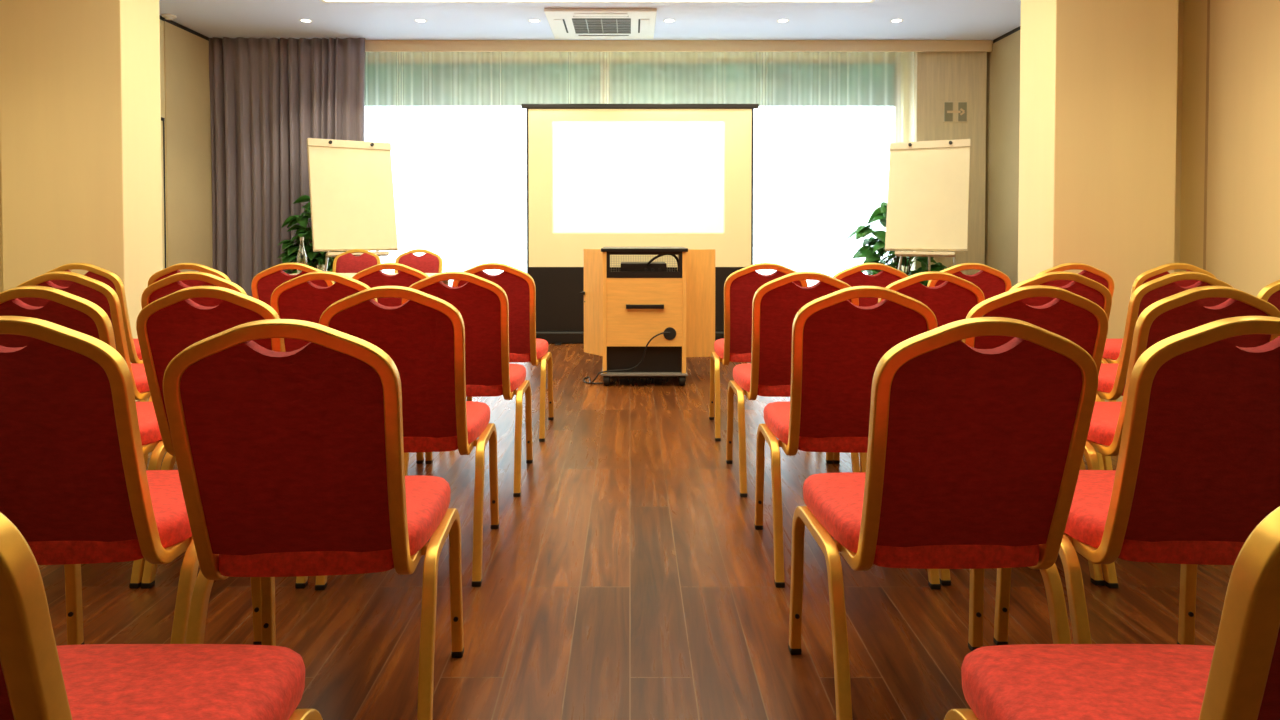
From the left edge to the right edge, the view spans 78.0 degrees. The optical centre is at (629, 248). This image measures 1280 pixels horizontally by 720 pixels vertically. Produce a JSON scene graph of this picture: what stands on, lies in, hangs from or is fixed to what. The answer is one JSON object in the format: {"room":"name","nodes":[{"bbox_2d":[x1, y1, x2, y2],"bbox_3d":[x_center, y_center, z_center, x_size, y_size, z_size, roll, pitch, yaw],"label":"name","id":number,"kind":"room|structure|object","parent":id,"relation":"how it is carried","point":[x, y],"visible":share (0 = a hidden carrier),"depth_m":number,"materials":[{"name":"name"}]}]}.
{"room":"assembly chamber","nodes":[
{"label":"assembly chamber","id":0,"kind":"room"},
{"bbox_2d":[0,0,162,401],"bbox_3d":[-3.752,-0.548,5.199,1.095,3.079,0.420,0,1,0],"label":"pillar","id":1,"kind":"structure","parent":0,"point":[81,172],"depth_m":4.99,"materials":[{"name":"beige paint"}]},
{"bbox_2d":[159,19,212,271],"bbox_3d":[-4.394,-0.465,1.540,0.212,3.080,14.500,0,1,0],"label":"wall","id":2,"kind":"structure","parent":0,"point":[188,158],"depth_m":7.64,"materials":[{"name":"beige paint"}]},
{"bbox_2d":[161,117,165,268],"bbox_3d":[-4.270,-0.120,6.839,0.060,2.150,0.920,0,1,0],"label":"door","id":3,"kind":"structure","parent":2,"relation":"in","point":[162,119],"depth_m":7.26,"materials":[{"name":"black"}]},
{"bbox_2d":[159,15,208,40],"bbox_3d":[-4.294,-2.067,5.054,0.012,0.034,6.200,0,1,0],"label":"trim","id":4,"kind":"structure","parent":2,"relation":"attached to","point":[160,16],"depth_m":7.59,"materials":[{"name":"black"}]},
{"bbox_2d":[159,0,1020,40],"bbox_3d":[-0.270,-2.155,1.502,8.460,0.300,14.500,0,1,0],"label":"ceiling","id":5,"kind":"structure","parent":0,"point":[922,19],"depth_m":7.33,"materials":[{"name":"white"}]},
{"bbox_2d":[161,14,176,19],"bbox_3d":[-4.216,-2.115,7.226,0.120,0.040,0.120,0,1,0],"label":"smoke detector","id":6,"kind":"object","parent":5,"relation":"attached to","point":[166,16],"visible":1,"depth_m":7.20,"materials":[{"name":"white plastic"}]},
{"bbox_2d":[209,37,364,296],"bbox_3d":[-3.495,-0.622,8.085,1.595,3.056,0.141,0,1,1],"label":"drape","id":7,"kind":"object","parent":5,"relation":"hanging from","point":[268,96],"visible":0.59,"depth_m":8.07,"materials":[{"name":"fabric"}]},
{"bbox_2d":[299,19,312,22],"bbox_3d":[-3.035,-2.136,7.399,0.120,0.004,0.120,0,1,0],"label":"recessed light","id":8,"kind":"object","parent":5,"relation":"in","point":[301,20],"visible":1,"depth_m":7.39,"materials":[{"name":"white plastic"}]},
{"bbox_2d":[414,19,426,22],"bbox_3d":[-1.960,-2.136,7.399,0.120,0.004,0.120,0,1,0],"label":"recessed light","id":9,"kind":"object","parent":5,"relation":"in","point":[415,20],"visible":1,"depth_m":7.39,"materials":[{"name":"white plastic"}]},
{"bbox_2d":[528,19,540,22],"bbox_3d":[-0.895,-2.136,7.399,0.120,0.004,0.120,0,1,0],"label":"recessed light","id":10,"kind":"object","parent":5,"relation":"in","point":[529,20],"visible":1,"depth_m":7.39,"materials":[{"name":"white plastic"}]},
{"bbox_2d":[321,0,874,2],"bbox_3d":[-0.275,-2.098,4.434,4.726,0.062,4.756,0,1,0],"label":"ceiling panel","id":11,"kind":"object","parent":5,"relation":"attached to","point":[323,1],"visible":1,"depth_m":6.78,"materials":[{"name":"white plastic"}]},
{"bbox_2d":[326,0,869,0],"bbox_3d":[-0.275,-2.088,4.434,4.666,0.026,4.696,0,1,0],"label":"diffuser","id":12,"kind":"object","parent":11,"relation":"attached to","point":[326,0],"depth_m":6.77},
{"bbox_2d":[544,8,656,38],"bbox_3d":[-0.262,-2.120,7.484,1.000,0.040,1.000,0,1,0],"label":"air conditioner","id":13,"kind":"object","parent":5,"relation":"attached to","point":[565,23],"visible":1,"depth_m":7.35,"materials":[{"name":"white plastic"}]},
{"bbox_2d":[572,19,630,33],"bbox_3d":[-0.262,-2.108,7.484,0.540,0.004,0.540,0,1,0],"label":"grille","id":14,"kind":"object","parent":13,"relation":"attached to","point":[579,26],"depth_m":7.48,"materials":[{"name":"grey plastic"}]},
{"bbox_2d":[663,19,675,22],"bbox_3d":[0.368,-2.136,7.399,0.120,0.004,0.120,0,1,0],"label":"recessed light","id":15,"kind":"object","parent":5,"relation":"in","point":[665,20],"visible":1,"depth_m":7.39,"materials":[{"name":"white plastic"}]},
{"bbox_2d":[777,19,788,22],"bbox_3d":[1.433,-2.136,7.399,0.120,0.004,0.120,0,1,0],"label":"recessed light","id":16,"kind":"object","parent":5,"relation":"in","point":[779,20],"visible":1,"depth_m":7.39,"materials":[{"name":"white plastic"}]},
{"bbox_2d":[890,19,902,22],"bbox_3d":[2.498,-2.136,7.399,0.120,0.004,0.120,0,1,0],"label":"recessed light","id":17,"kind":"object","parent":5,"relation":"in","point":[893,20],"visible":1,"depth_m":7.39,"materials":[{"name":"white plastic"}]},
{"bbox_2d":[38,344,1233,719],"bbox_3d":[-0.270,1.125,1.576,8.460,0.100,14.500,0,1,0],"label":"floor","id":18,"kind":"structure","parent":0,"point":[629,575],"depth_m":2.35,"materials":[{"name":"brown wood"}]},
{"bbox_2d":[0,286,165,587],"bbox_3d":[-1.780,0.577,2.648,0.509,0.947,0.610,0,1,0],"label":"banquet chair","id":19,"kind":"object","parent":18,"relation":"on","point":[65,309],"visible":0.16,"depth_m":2.36,"materials":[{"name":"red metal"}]},
{"bbox_2d":[17,271,151,467],"bbox_3d":[-2.300,0.558,3.488,0.509,0.947,0.610,0,1,0],"label":"banquet chair","id":20,"kind":"object","parent":18,"relation":"on","point":[97,292],"visible":0.26,"depth_m":3.21,"materials":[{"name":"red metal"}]},
{"bbox_2d":[46,263,147,401],"bbox_3d":[-2.840,0.538,4.358,0.509,0.947,0.610,0,1,0],"label":"banquet chair","id":21,"kind":"object","parent":18,"relation":"on","point":[105,276],"visible":0.23,"depth_m":4.08,"materials":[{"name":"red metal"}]},
{"bbox_2d":[0,316,261,644],"bbox_3d":[-1.215,0.596,1.813,0.509,0.947,0.610,0,1,-3],"label":"banquet chair","id":22,"kind":"object","parent":18,"relation":"on","point":[76,484],"visible":0.78,"depth_m":1.60,"materials":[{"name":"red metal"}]},
{"bbox_2d":[0,512,322,719],"bbox_3d":[-0.715,0.616,0.929,0.509,0.947,0.610,0,1,0],"label":"banquet chair","id":23,"kind":"object","parent":18,"relation":"on","point":[40,679],"visible":1,"depth_m":1.05,"materials":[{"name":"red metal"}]},
{"bbox_2d":[148,263,230,286],"bbox_3d":[-2.275,0.538,4.358,0.509,0.947,0.610,0,1,0],"label":"banquet chair","id":24,"kind":"object","parent":18,"relation":"on","point":[173,269],"visible":0.12,"depth_m":4.06,"materials":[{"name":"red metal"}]},
{"bbox_2d":[141,271,246,451],"bbox_3d":[-1.770,0.558,3.488,0.509,0.947,0.610,0,1,0],"label":"banquet chair","id":25,"kind":"object","parent":18,"relation":"on","point":[166,286],"visible":0.17,"depth_m":3.19,"materials":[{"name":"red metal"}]},
{"bbox_2d":[136,286,307,587],"bbox_3d":[-1.265,0.577,2.648,0.509,0.947,0.610,0,1,0],"label":"banquet chair","id":26,"kind":"object","parent":18,"relation":"on","point":[168,325],"visible":0.26,"depth_m":2.37,"materials":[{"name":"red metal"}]},
{"bbox_2d":[251,263,334,305],"bbox_3d":[-1.750,0.537,4.378,0.509,0.947,0.610,0,1,0],"label":"banquet chair","id":27,"kind":"object","parent":18,"relation":"on","point":[265,282],"visible":0.15,"depth_m":4.09,"materials":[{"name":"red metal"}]},
{"bbox_2d":[277,195,345,273],"bbox_3d":[-3.048,0.203,7.794,0.787,1.460,0.524,0,1,-4],"label":"potted plant","id":28,"kind":"object","parent":18,"relation":"on","point":[292,250],"visible":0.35,"depth_m":7.67,"materials":[{"name":"green plant"}]},
{"bbox_2d":[163,319,463,719],"bbox_3d":[-0.671,0.597,1.758,0.509,0.947,0.610,0,1,-4],"label":"banquet chair","id":29,"kind":"object","parent":18,"relation":"on","point":[290,464],"visible":0.97,"depth_m":1.53,"materials":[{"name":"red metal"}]},
{"bbox_2d":[271,271,423,463],"bbox_3d":[-1.245,0.558,3.488,0.509,0.947,0.610,0,1,0],"label":"banquet chair","id":30,"kind":"object","parent":18,"relation":"on","point":[298,298],"visible":0.23,"depth_m":3.20,"materials":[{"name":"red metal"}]},
{"bbox_2d":[307,138,397,270],"bbox_3d":[-2.645,-0.055,7.543,0.775,1.968,0.452,-1,2,-33],"label":"flipchart","id":31,"kind":"object","parent":18,"relation":"on","point":[352,205],"visible":0.87,"depth_m":7.48,"materials":[{"name":"beige paper"}]},
{"bbox_2d":[326,251,388,256],"bbox_3d":[-2.547,0.051,7.395,0.558,0.048,0.093,-1,2,-33],"label":"tray","id":32,"kind":"object","parent":31,"relation":"on","point":[330,254],"depth_m":7.35,"materials":[{"name":"beige"}]},
{"bbox_2d":[332,249,380,272],"bbox_3d":[-2.470,0.480,6.898,0.509,0.947,0.610,0,1,0],"label":"banquet chair","id":33,"kind":"object","parent":18,"relation":"on","point":[346,262],"visible":0.27,"depth_m":7.13,"materials":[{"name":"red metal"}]},
{"bbox_2d":[290,273,448,285],"bbox_3d":[-2.225,0.589,6.645,1.410,0.740,0.660,0,1,0],"label":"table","id":34,"kind":"object","parent":18,"relation":"on","point":[350,275],"visible":0.04,"depth_m":6.87,"materials":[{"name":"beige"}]},
{"bbox_2d":[352,263,428,306],"bbox_3d":[-1.235,0.538,4.358,0.509,0.947,0.610,0,1,0],"label":"banquet chair","id":35,"kind":"object","parent":18,"relation":"on","point":[372,276],"visible":0.11,"depth_m":4.07,"materials":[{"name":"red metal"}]},
{"bbox_2d":[315,286,498,589],"bbox_3d":[-0.730,0.577,2.648,0.509,0.947,0.610,0,1,-3],"label":"banquet chair","id":36,"kind":"object","parent":18,"relation":"on","point":[424,336],"visible":0.62,"depth_m":2.42,"materials":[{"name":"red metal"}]},
{"bbox_2d":[395,249,442,272],"bbox_3d":[-1.910,0.480,6.898,0.509,0.947,0.610,0,1,0],"label":"banquet chair","id":37,"kind":"object","parent":18,"relation":"on","point":[430,262],"visible":0.18,"depth_m":7.13,"materials":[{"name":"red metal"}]},
{"bbox_2d":[402,271,532,496],"bbox_3d":[-0.716,0.558,3.488,0.509,0.947,0.610,0,1,-1],"label":"banquet chair","id":38,"kind":"object","parent":18,"relation":"on","point":[482,304],"visible":0.64,"depth_m":3.27,"materials":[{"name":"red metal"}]},
{"bbox_2d":[452,263,553,441],"bbox_3d":[-0.705,0.538,4.358,0.509,0.947,0.610,0,1,0],"label":"banquet chair","id":39,"kind":"object","parent":18,"relation":"on","point":[519,287],"visible":0.48,"depth_m":4.14,"materials":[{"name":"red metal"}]},
{"bbox_2d":[583,332,669,383],"bbox_3d":[-0.090,0.785,5.676,0.708,0.394,0.291,1,2,31],"label":"power cable","id":40,"kind":"object","parent":18,"relation":"on","point":[589,382],"visible":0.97,"depth_m":5.63,"materials":[{"name":"black rubber"}]},
{"bbox_2d":[521,104,758,344],"bbox_3d":[0.099,-0.247,7.796,2.331,2.360,0.320,0,1,0],"label":"projection screen","id":41,"kind":"object","parent":18,"relation":"on","point":[599,176],"visible":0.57,"depth_m":7.79,"materials":[{"name":"beige fabric"}]},
{"bbox_2d":[580,247,714,385],"bbox_3d":[0.133,0.480,6.042,1.086,0.986,0.863,0,1,0],"label":"lectern","id":42,"kind":"object","parent":18,"relation":"on","point":[623,310],"visible":0.96,"depth_m":5.69,"materials":[{"name":"brown wood"}]},
{"bbox_2d":[621,262,666,270],"bbox_3d":[0.098,0.146,5.829,0.331,0.088,0.311,0,1,0],"label":"amplifier","id":43,"kind":"object","parent":42,"relation":"on","point":[625,266],"visible":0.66,"depth_m":5.68,"materials":[{"name":"black metal"}]},
{"bbox_2d":[646,255,678,270],"bbox_3d":[0.235,0.099,5.680,0.255,0.144,0.063,0,1,0],"label":"cable","id":44,"kind":"object","parent":42,"relation":"on","point":[657,256],"visible":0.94,"depth_m":5.66,"materials":[{"name":"black rubber"}]},
{"bbox_2d":[709,263,807,440],"bbox_3d":[0.712,0.538,4.358,0.509,0.947,0.610,0,1,2],"label":"banquet chair","id":45,"kind":"object","parent":18,"relation":"on","point":[740,287],"visible":0.56,"depth_m":4.14,"materials":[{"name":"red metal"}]},
{"bbox_2d":[726,271,859,496],"bbox_3d":[0.715,0.558,3.488,0.509,0.947,0.610,0,1,0],"label":"banquet chair","id":46,"kind":"object","parent":18,"relation":"on","point":[776,304],"visible":0.53,"depth_m":3.26,"materials":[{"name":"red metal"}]},
{"bbox_2d":[754,286,940,588],"bbox_3d":[0.713,0.577,2.648,0.509,0.947,0.610,0,1,1],"label":"banquet chair","id":47,"kind":"object","parent":18,"relation":"on","point":[838,345],"visible":0.57,"depth_m":2.42,"materials":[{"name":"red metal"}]},
{"bbox_2d":[833,263,907,306],"bbox_3d":[1.245,0.538,4.358,0.509,0.947,0.610,0,1,0],"label":"banquet chair","id":48,"kind":"object","parent":18,"relation":"on","point":[853,276],"visible":0.15,"depth_m":4.07,"materials":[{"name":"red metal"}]},
{"bbox_2d":[845,202,946,285],"bbox_3d":[2.699,0.220,7.984,1.040,1.418,0.633,0,1,0],"label":"potted plant","id":49,"kind":"object","parent":18,"relation":"on","point":[878,244],"visible":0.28,"depth_m":7.92,"materials":[{"name":"green plant"}]},
{"bbox_2d":[833,271,984,471],"bbox_3d":[1.227,0.558,3.488,0.509,0.947,0.610,0,1,0],"label":"banquet chair","id":50,"kind":"object","parent":18,"relation":"on","point":[950,301],"visible":0.15,"depth_m":3.20,"materials":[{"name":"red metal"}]},
{"bbox_2d":[885,139,970,280],"bbox_3d":[2.847,-0.056,7.563,0.744,1.970,0.480,1,1,27],"label":"flipchart","id":51,"kind":"object","parent":18,"relation":"on","point":[929,181],"visible":0.93,"depth_m":7.51,"materials":[{"name":"beige paper"}]},
{"bbox_2d":[895,251,955,256],"bbox_3d":[2.759,0.050,7.392,0.529,0.050,0.093,1,1,27],"label":"tray","id":52,"kind":"object","parent":51,"relation":"on","point":[898,253],"depth_m":7.37,"materials":[{"name":"beige"}]},
{"bbox_2d":[788,317,1097,719],"bbox_3d":[0.680,0.596,1.794,0.509,0.947,0.610,0,1,-1],"label":"banquet chair","id":53,"kind":"object","parent":18,"relation":"on","point":[974,456],"visible":0.99,"depth_m":1.57,"materials":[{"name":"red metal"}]},
{"bbox_2d":[927,263,1011,299],"bbox_3d":[1.755,0.538,4.358,0.509,0.947,0.610,0,1,0],"label":"banquet chair","id":54,"kind":"object","parent":18,"relation":"on","point":[992,282],"visible":0.16,"depth_m":4.07,"materials":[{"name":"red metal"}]},
{"bbox_2d":[939,285,1107,585],"bbox_3d":[1.231,0.576,2.668,0.509,0.947,0.610,0,1,0],"label":"banquet chair","id":55,"kind":"object","parent":18,"relation":"on","point":[1071,316],"visible":0.25,"depth_m":2.38,"materials":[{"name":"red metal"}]},
{"bbox_2d":[1009,271,1111,469],"bbox_3d":[1.742,0.558,3.488,0.509,0.947,0.610,0,1,0],"label":"banquet chair","id":56,"kind":"object","parent":18,"relation":"on","point":[1085,287],"visible":0.12,"depth_m":3.19,"materials":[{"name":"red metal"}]},
{"bbox_2d":[1034,263,1113,401],"bbox_3d":[2.285,0.538,4.358,0.509,0.947,0.610,0,1,0],"label":"banquet chair","id":57,"kind":"object","parent":18,"relation":"on","point":[1090,272],"visible":0.13,"depth_m":4.06,"materials":[{"name":"gold metal"}]},
{"bbox_2d":[944,506,1279,719],"bbox_3d":[0.725,0.616,0.929,0.509,0.947,0.610,0,1,0],"label":"banquet chair","id":58,"kind":"object","parent":18,"relation":"on","point":[1238,677],"visible":1,"depth_m":1.05,"materials":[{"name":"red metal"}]},
{"bbox_2d":[993,316,1279,644],"bbox_3d":[1.219,0.596,1.813,0.509,0.947,0.610,0,1,3],"label":"banquet chair","id":59,"kind":"object","parent":18,"relation":"on","point":[1197,470],"visible":0.77,"depth_m":1.59,"materials":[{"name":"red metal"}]},
{"bbox_2d":[1101,263,1216,401],"bbox_3d":[2.820,0.538,4.358,0.509,0.947,0.610,0,1,0],"label":"banquet chair","id":60,"kind":"object","parent":18,"relation":"on","point":[1112,350],"visible":0.19,"depth_m":4.07,"materials":[{"name":"gold metal"}]},
{"bbox_2d":[1095,271,1232,469],"bbox_3d":[2.255,0.558,3.488,0.509,0.947,0.610,0,1,0],"label":"banquet chair","id":61,"kind":"object","parent":18,"relation":"on","point":[1112,377],"visible":0.28,"depth_m":3.21,"materials":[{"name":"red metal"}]},
{"bbox_2d":[1084,286,1279,587],"bbox_3d":[1.742,0.577,2.648,0.509,0.947,0.610,0,1,0],"label":"banquet chair","id":62,"kind":"object","parent":18,"relation":"on","point":[1180,312],"visible":0.31,"depth_m":2.37,"materials":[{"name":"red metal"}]},
{"bbox_2d":[1257,280,1279,310],"bbox_3d":[2.768,0.558,3.488,0.509,0.947,0.610,0,1,0],"label":"banquet chair","id":63,"kind":"object","parent":18,"relation":"on","point":[1270,293],"visible":0.07,"depth_m":3.20,"materials":[{"name":"gold metal"}]},
{"bbox_2d":[365,52,908,271],"bbox_3d":[-0.270,-0.626,8.613,8.060,3.080,0.250,0,1,0],"label":"wall","id":64,"kind":"structure","parent":0,"point":[904,108],"depth_m":8.46,"materials":[{"name":"beige paint"}]},
{"bbox_2d":[366,52,367,141],"bbox_3d":[-2.749,-1.588,8.297,0.017,0.927,0.076,0,1,0],"label":"sheer curtain","id":65,"kind":"object","parent":64,"relation":"hanging from","point":[366,52],"depth_m":8.27,"materials":[{"name":"white fabric"}]},
{"bbox_2d":[375,52,378,141],"bbox_3d":[-2.642,-1.588,8.297,0.032,0.927,0.076,0,1,0],"label":"sheer curtain","id":66,"kind":"object","parent":64,"relation":"hanging from","point":[376,53],"depth_m":8.28,"materials":[{"name":"white fabric"}]},
{"bbox_2d":[387,52,405,262],"bbox_3d":[-2.447,-0.955,8.311,0.182,2.194,0.076,0,1,0],"label":"sheer curtain","id":67,"kind":"object","parent":64,"relation":"hanging from","point":[401,234],"depth_m":8.30,"materials":[{"name":"white fabric"}]},
{"bbox_2d":[411,52,413,253],"bbox_3d":[-2.282,-1.002,8.310,0.025,2.099,0.076,0,1,0],"label":"sheer curtain","id":68,"kind":"object","parent":64,"relation":"hanging from","point":[412,185],"depth_m":8.30,"materials":[{"name":"white fabric"}]},
{"bbox_2d":[422,52,431,254],"bbox_3d":[-2.122,-0.997,8.310,0.098,2.110,0.076,0,1,0],"label":"sheer curtain","id":69,"kind":"object","parent":64,"relation":"hanging from","point":[430,53],"depth_m":8.30,"materials":[{"name":"white fabric"}]},
{"bbox_2d":[442,52,444,271],"bbox_3d":[-1.956,-0.908,8.312,0.023,2.289,0.076,0,1,0],"label":"sheer curtain","id":70,"kind":"object","parent":64,"relation":"hanging from","point":[443,190],"depth_m":8.31,"materials":[{"name":"white fabric"}]},
{"bbox_2d":[452,52,469,271],"bbox_3d":[-1.774,-0.908,8.312,0.177,2.289,0.076,0,1,0],"label":"sheer curtain","id":71,"kind":"object","parent":64,"relation":"hanging from","point":[455,53],"depth_m":8.31,"materials":[{"name":"white fabric"}]},
{"bbox_2d":[475,52,481,265],"bbox_3d":[-1.589,-0.939,8.311,0.069,2.225,0.076,0,1,0],"label":"sheer curtain","id":72,"kind":"object","parent":64,"relation":"hanging from","point":[480,142],"depth_m":8.31,"materials":[{"name":"white fabric"}]},
{"bbox_2d":[364,58,604,105],"bbox_3d":[-1.685,-0.606,8.614,2.830,2.920,0.070,0,1,0],"label":"curtain","id":73,"kind":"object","parent":64,"relation":"in","point":[537,80],"depth_m":8.57,"materials":[{"name":"beige"}]},
{"bbox_2d":[490,52,501,262],"bbox_3d":[-1.402,-0.955,8.311,0.114,2.194,0.076,0,1,0],"label":"sheer curtain","id":74,"kind":"object","parent":64,"relation":"hanging from","point":[491,92],"depth_m":8.30,"materials":[{"name":"white fabric"}]},
{"bbox_2d":[515,84,516,237],"bbox_3d":[-1.194,-0.920,8.312,0.011,1.599,0.076,0,1,0],"label":"sheer curtain","id":75,"kind":"object","parent":64,"relation":"hanging from","point":[515,84],"depth_m":8.31,"materials":[{"name":"white fabric"}]},
{"bbox_2d":[597,52,610,103],"bbox_3d":[-0.272,-1.787,8.292,0.136,0.530,0.076,0,1,0],"label":"sheer curtain","id":76,"kind":"object","parent":64,"relation":"hanging from","point":[601,52],"depth_m":8.29,"materials":[{"name":"white fabric"}]},
{"bbox_2d":[365,40,991,51],"bbox_3d":[0.420,-2.098,8.169,6.640,0.114,0.030,0,1,0],"label":"trim","id":77,"kind":"structure","parent":64,"relation":"attached to","point":[370,45],"depth_m":8.15,"materials":[{"name":"beige wood"}]},
{"bbox_2d":[606,58,900,261],"bbox_3d":[1.330,-0.606,8.614,3.200,2.920,0.070,0,1,0],"label":"curtain","id":78,"kind":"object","parent":64,"relation":"in","point":[646,73],"depth_m":8.57,"materials":[{"name":"beige"}]},
{"bbox_2d":[754,52,767,263],"bbox_3d":[1.370,-0.950,8.311,0.139,2.204,0.076,0,1,0],"label":"sheer curtain","id":79,"kind":"object","parent":64,"relation":"hanging from","point":[762,147],"depth_m":8.32,"materials":[{"name":"white fabric"}]},
{"bbox_2d":[772,52,774,262],"bbox_3d":[1.505,-0.955,8.311,0.020,2.194,0.076,0,1,0],"label":"sheer curtain","id":80,"kind":"object","parent":64,"relation":"hanging from","point":[773,52],"depth_m":8.32,"materials":[{"name":"white fabric"}]},
{"bbox_2d":[787,52,790,267],"bbox_3d":[1.666,-0.929,8.312,0.027,2.246,0.076,0,1,0],"label":"sheer curtain","id":81,"kind":"object","parent":64,"relation":"hanging from","point":[789,95],"depth_m":8.32,"materials":[{"name":"white fabric"}]},
{"bbox_2d":[797,52,800,271],"bbox_3d":[1.770,-0.908,8.312,0.024,2.289,0.076,0,1,0],"label":"sheer curtain","id":82,"kind":"object","parent":64,"relation":"hanging from","point":[799,83],"depth_m":8.32,"materials":[{"name":"white fabric"}]},
{"bbox_2d":[809,52,812,270],"bbox_3d":[1.893,-0.913,8.312,0.027,2.278,0.076,0,1,0],"label":"sheer curtain","id":83,"kind":"object","parent":64,"relation":"hanging from","point":[810,151],"depth_m":8.32,"materials":[{"name":"white fabric"}]},
{"bbox_2d":[817,52,820,272],"bbox_3d":[1.979,-0.902,8.312,0.024,2.299,0.076,0,1,0],"label":"sheer curtain","id":84,"kind":"object","parent":64,"relation":"hanging from","point":[818,226],"depth_m":8.32,"materials":[{"name":"white fabric"}]},
{"bbox_2d":[829,52,839,275],"bbox_3d":[2.142,-0.887,8.312,0.118,2.331,0.076,0,1,0],"label":"sheer curtain","id":85,"kind":"object","parent":64,"relation":"hanging from","point":[830,53],"depth_m":8.32,"materials":[{"name":"white fabric"}]},
{"bbox_2d":[846,52,848,268],"bbox_3d":[2.279,-0.923,8.312,0.016,2.257,0.076,0,1,0],"label":"sheer curtain","id":86,"kind":"object","parent":64,"relation":"hanging from","point":[847,52],"depth_m":8.33,"materials":[{"name":"white fabric"}]},
{"bbox_2d":[857,52,860,227],"bbox_3d":[2.395,-1.139,8.307,0.026,1.826,0.076,0,1,0],"label":"sheer curtain","id":87,"kind":"object","parent":64,"relation":"hanging from","point":[858,158],"depth_m":8.31,"materials":[{"name":"white fabric"}]},
{"bbox_2d":[869,52,871,227],"bbox_3d":[2.519,-1.139,8.307,0.030,1.826,0.076,0,1,0],"label":"sheer curtain","id":88,"kind":"object","parent":64,"relation":"hanging from","point":[870,105],"depth_m":8.32,"materials":[{"name":"white fabric"}]},
{"bbox_2d":[884,52,886,202],"bbox_3d":[2.674,-1.270,8.304,0.030,1.564,0.076,0,1,0],"label":"sheer curtain","id":89,"kind":"object","parent":64,"relation":"hanging from","point":[885,80],"depth_m":8.31,"materials":[{"name":"white fabric"}]},
{"bbox_2d":[897,52,900,142],"bbox_3d":[2.809,-1.583,8.297,0.032,0.937,0.076,0,1,0],"label":"sheer curtain","id":90,"kind":"object","parent":64,"relation":"hanging from","point":[898,53],"depth_m":8.31,"materials":[{"name":"fabric"}]},
{"bbox_2d":[908,52,986,274],"bbox_3d":[3.353,-0.620,8.373,0.725,3.079,0.230,0,1,0],"label":"wall","id":91,"kind":"structure","parent":0,"point":[939,77],"depth_m":8.24,"materials":[{"name":"beige paint"}]},
{"bbox_2d":[912,52,913,141],"bbox_3d":[2.958,-1.588,8.297,0.018,0.927,0.076,0,1,0],"label":"sheer curtain","id":92,"kind":"object","parent":91,"relation":"hanging from","point":[912,52],"depth_m":8.30,"materials":[{"name":"fabric"}]},
{"bbox_2d":[943,101,966,122],"bbox_3d":[3.390,-1.427,8.230,0.250,0.220,0.019,0,1,0],"label":"wall sign","id":93,"kind":"object","parent":91,"relation":"attached to","point":[953,111],"visible":1,"depth_m":8.22,"materials":[{"name":"beige"}]},
{"bbox_2d":[1018,0,1183,401],"bbox_3d":[3.220,-0.548,5.219,1.080,3.079,0.460,0,1,0],"label":"pillar","id":94,"kind":"structure","parent":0,"point":[1101,81],"depth_m":4.99,"materials":[{"name":"beige paint"}]},
{"bbox_2d":[985,0,1279,296],"bbox_3d":[3.854,-0.465,1.540,0.212,3.080,14.500,0,1,0],"label":"wall","id":95,"kind":"structure","parent":0,"point":[1243,223],"depth_m":5.04,"materials":[{"name":"beige paint"}]},
{"bbox_2d":[993,26,1020,42],"bbox_3d":[3.754,-2.067,5.054,0.012,0.034,6.200,0,1,0],"label":"trim","id":96,"kind":"structure","parent":95,"relation":"attached to","point":[1019,27],"depth_m":7.84,"materials":[{"name":"black"}]},
{"bbox_2d":[1203,0,1209,269],"bbox_3d":[3.759,-0.577,5.153,0.003,2.940,0.020,0,1,0],"label":"trim","id":97,"kind":"structure","parent":95,"relation":"attached to","point":[1208,1],"depth_m":5.15,"materials":[{"name":"beige wood"}]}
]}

